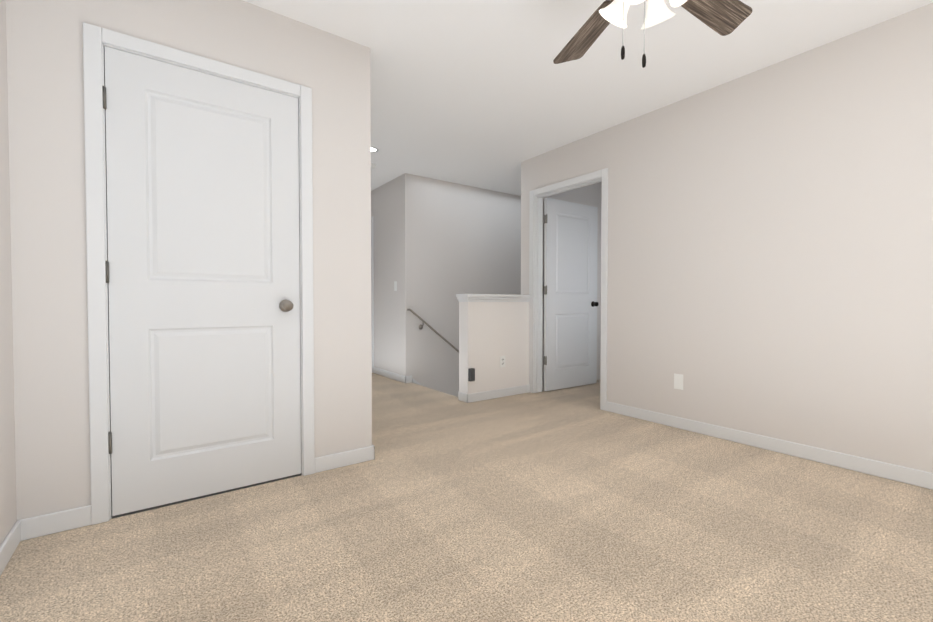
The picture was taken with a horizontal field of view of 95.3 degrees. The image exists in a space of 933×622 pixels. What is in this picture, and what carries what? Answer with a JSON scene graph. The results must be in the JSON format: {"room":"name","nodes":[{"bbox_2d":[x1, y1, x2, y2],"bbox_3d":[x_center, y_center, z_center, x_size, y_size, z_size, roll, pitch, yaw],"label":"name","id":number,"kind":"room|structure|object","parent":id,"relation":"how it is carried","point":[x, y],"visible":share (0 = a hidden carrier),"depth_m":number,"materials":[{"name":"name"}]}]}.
{"room":"upstairs loft room","nodes":[
{"label":"upstairs loft room","id":0,"kind":"room"},
{"bbox_2d":[0,0,16,545],"bbox_3d":[-0.662,-0.281,0.016,0.115,2.457,5.189,-1,1,-36],"label":"wall","id":1,"kind":"structure","parent":0,"point":[8,515],"depth_m":1.60,"materials":[{"name":"white paint"}]},
{"bbox_2d":[0,518,27,575],"bbox_3d":[-0.469,0.908,-0.120,0.013,0.085,4.474,-1,1,-36],"label":"baseboard","id":2,"kind":"structure","parent":1,"relation":"attached to","point":[19,532],"depth_m":1.60,"materials":[{"name":"white paint"}]},
{"bbox_2d":[6,0,371,519],"bbox_3d":[-1.212,-0.323,2.151,1.500,2.457,0.115,-1,1,-36],"label":"wall","id":3,"kind":"structure","parent":0,"point":[48,214],"depth_m":1.79,"materials":[{"name":"white paint"}]},
{"bbox_2d":[82,22,314,524],"bbox_3d":[-1.256,-0.151,2.112,0.933,2.115,0.131,-1,1,-36],"label":"trim","id":4,"kind":"structure","parent":3,"relation":"attached to","point":[96,39],"depth_m":1.83,"materials":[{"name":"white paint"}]},
{"bbox_2d":[103,46,300,515],"bbox_3d":[-1.243,-0.123,2.087,0.809,2.036,0.171,-1,1,-36],"label":"closet door","id":5,"kind":"structure","parent":3,"relation":"in","point":[202,264],"depth_m":2.04,"materials":[{"name":"white paint"}]},
{"bbox_2d":[315,446,371,472],"bbox_3d":[-0.719,0.857,2.452,0.315,0.085,0.013,-1,1,-36],"label":"baseboard","id":6,"kind":"structure","parent":3,"relation":"attached to","point":[337,460],"depth_m":2.45,"materials":[{"name":"white paint"}]},
{"bbox_2d":[372,445,374,459],"bbox_3d":[-1.919,0.818,4.439,0.013,0.085,4.639,-1,1,-36],"label":"baseboard","id":7,"kind":"structure","parent":3,"relation":"attached to","point":[373,447],"depth_m":2.56,"materials":[{"name":"white paint"}]},
{"bbox_2d":[371,175,400,374],"bbox_3d":[-1.456,-0.401,6.097,0.115,2.457,2.457,-1,1,-36],"label":"wall","id":8,"kind":"structure","parent":0,"point":[386,206],"depth_m":5.36,"materials":[{"name":"white paint"}]},
{"bbox_2d":[371,216,373,372],"bbox_3d":[-1.482,-0.225,6.123,0.131,2.105,0.940,-1,1,-36],"label":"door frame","id":9,"kind":"structure","parent":8,"relation":"attached to","point":[372,294],"depth_m":5.72,"materials":[{"name":"white paint"}]},
{"bbox_2d":[373,367,407,382],"bbox_3d":[-0.978,0.800,5.360,0.024,0.085,0.921,-1,1,-36],"label":"baseboard","id":10,"kind":"structure","parent":8,"relation":"attached to","point":[385,373],"depth_m":5.30,"materials":[{"name":"white paint"}]},
{"bbox_2d":[394,281,396,290],"bbox_3d":[-0.862,-0.304,5.187,0.010,0.115,0.070,-1,1,-36],"label":"light switch","id":11,"kind":"object","parent":8,"relation":"attached to","point":[395,285],"visible":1,"depth_m":5.18,"materials":[{"name":"white plastic"}]},
{"bbox_2d":[401,173,520,396],"bbox_3d":[1.151,0.893,6.422,4.691,5.057,0.115,-1,1,-36],"label":"wall","id":12,"kind":"structure","parent":0,"point":[456,238],"depth_m":5.31,"materials":[{"name":"white paint"}]},
{"bbox_2d":[407,309,458,352],"bbox_3d":[0.504,1.093,5.844,2.925,2.274,0.066,-1,1,-36],"label":"handrail","id":13,"kind":"object","parent":12,"relation":"attached to","point":[431,328],"visible":0.4,"depth_m":5.11,"materials":[{"name":"brown"}]},
{"bbox_2d":[0,373,932,621],"bbox_3d":[1.161,0.971,3.917,7.615,0.200,9.330,-1,1,-36],"label":"floor","id":14,"kind":"structure","parent":0,"point":[573,504],"depth_m":1.71,"materials":[{"name":"carpet"}]},
{"bbox_2d":[459,182,601,393],"bbox_3d":[1.864,0.912,5.452,4.675,5.057,0.144,-1,1,-36],"label":"wall","id":15,"kind":"structure","parent":0,"point":[490,333],"depth_m":4.26,"materials":[{"name":"white paint"}]},
{"bbox_2d":[468,368,474,381],"bbox_3d":[0.049,0.604,4.023,0.058,0.120,0.036,-1,1,-36],"label":"outlet","id":16,"kind":"object","parent":15,"relation":"attached to","point":[471,374],"visible":0.98,"depth_m":4.01,"materials":[{"name":"grey plastic"}]},
{"bbox_2d":[456,294,530,301],"bbox_3d":[0.292,-0.129,4.290,0.837,0.076,0.191,-1,1,-36],"label":"trim","id":17,"kind":"structure","parent":15,"relation":"on","point":[491,298],"depth_m":4.16,"materials":[{"name":"white paint"}]},
{"bbox_2d":[460,385,529,402],"bbox_3d":[0.332,0.821,4.262,0.826,0.085,0.043,-1,1,-36],"label":"baseboard","id":18,"kind":"structure","parent":15,"relation":"attached to","point":[479,396],"depth_m":4.19,"materials":[{"name":"white paint"}]},
{"bbox_2d":[500,356,504,367],"bbox_3d":[0.363,0.507,4.264,0.070,0.115,0.010,-1,1,-36],"label":"outlet","id":19,"kind":"object","parent":15,"relation":"attached to","point":[502,361],"visible":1,"depth_m":4.26,"materials":[{"name":"white plastic"}]},
{"bbox_2d":[544,197,598,390],"bbox_3d":[1.163,-0.175,4.707,0.831,2.036,0.171,-1,1,-34],"label":"bedroom door","id":20,"kind":"structure","parent":15,"relation":"in","point":[571,303],"depth_m":4.67,"materials":[{"name":"white paint"}]},
{"bbox_2d":[243,0,932,195],"bbox_3d":[1.161,-1.661,3.866,7.615,0.150,9.330,-1,1,-36],"label":"ceiling","id":21,"kind":"structure","parent":0,"point":[487,94],"depth_m":2.69,"materials":[{"name":"white paint"}]},
{"bbox_2d":[371,146,378,152],"bbox_3d":[-0.947,-1.589,4.181,0.170,0.008,0.170,-1,1,-36],"label":"recessed light","id":22,"kind":"object","parent":21,"relation":"in","point":[374,149],"visible":0.44,"depth_m":4.18,"materials":[{"name":"white paint"}]},
{"bbox_2d":[553,0,751,67],"bbox_3d":[0.683,-1.203,1.534,1.194,0.674,1.231,-1,1,-36],"label":"ceiling fan","id":23,"kind":"object","parent":21,"relation":"hanging from","point":[723,17],"visible":1,"depth_m":1.74,"materials":[{"name":"brown wood"}]},
{"bbox_2d":[521,3,932,472],"bbox_3d":[2.266,-0.328,2.370,0.115,2.457,5.569,-1,1,-36],"label":"wall","id":24,"kind":"structure","parent":0,"point":[770,250],"depth_m":2.65,"materials":[{"name":"white paint"}]},
{"bbox_2d":[529,168,607,410],"bbox_3d":[0.998,-0.191,4.125,0.147,2.115,0.955,-1,1,-36],"label":"door frame","id":25,"kind":"structure","parent":24,"relation":"attached to","point":[538,195],"depth_m":4.42,"materials":[{"name":"white paint"}]},
{"bbox_2d":[674,373,682,389],"bbox_3d":[1.604,0.533,3.210,0.010,0.115,0.070,-1,1,-36],"label":"outlet","id":26,"kind":"object","parent":24,"relation":"attached to","point":[678,381],"visible":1,"depth_m":3.21,"materials":[{"name":"white plastic"}]},
{"bbox_2d":[606,401,932,489],"bbox_3d":[2.503,0.867,1.958,0.013,0.085,4.356,-1,1,-36],"label":"baseboard","id":27,"kind":"structure","parent":24,"relation":"attached to","point":[920,478],"depth_m":2.63,"materials":[{"name":"white paint"}]}
]}

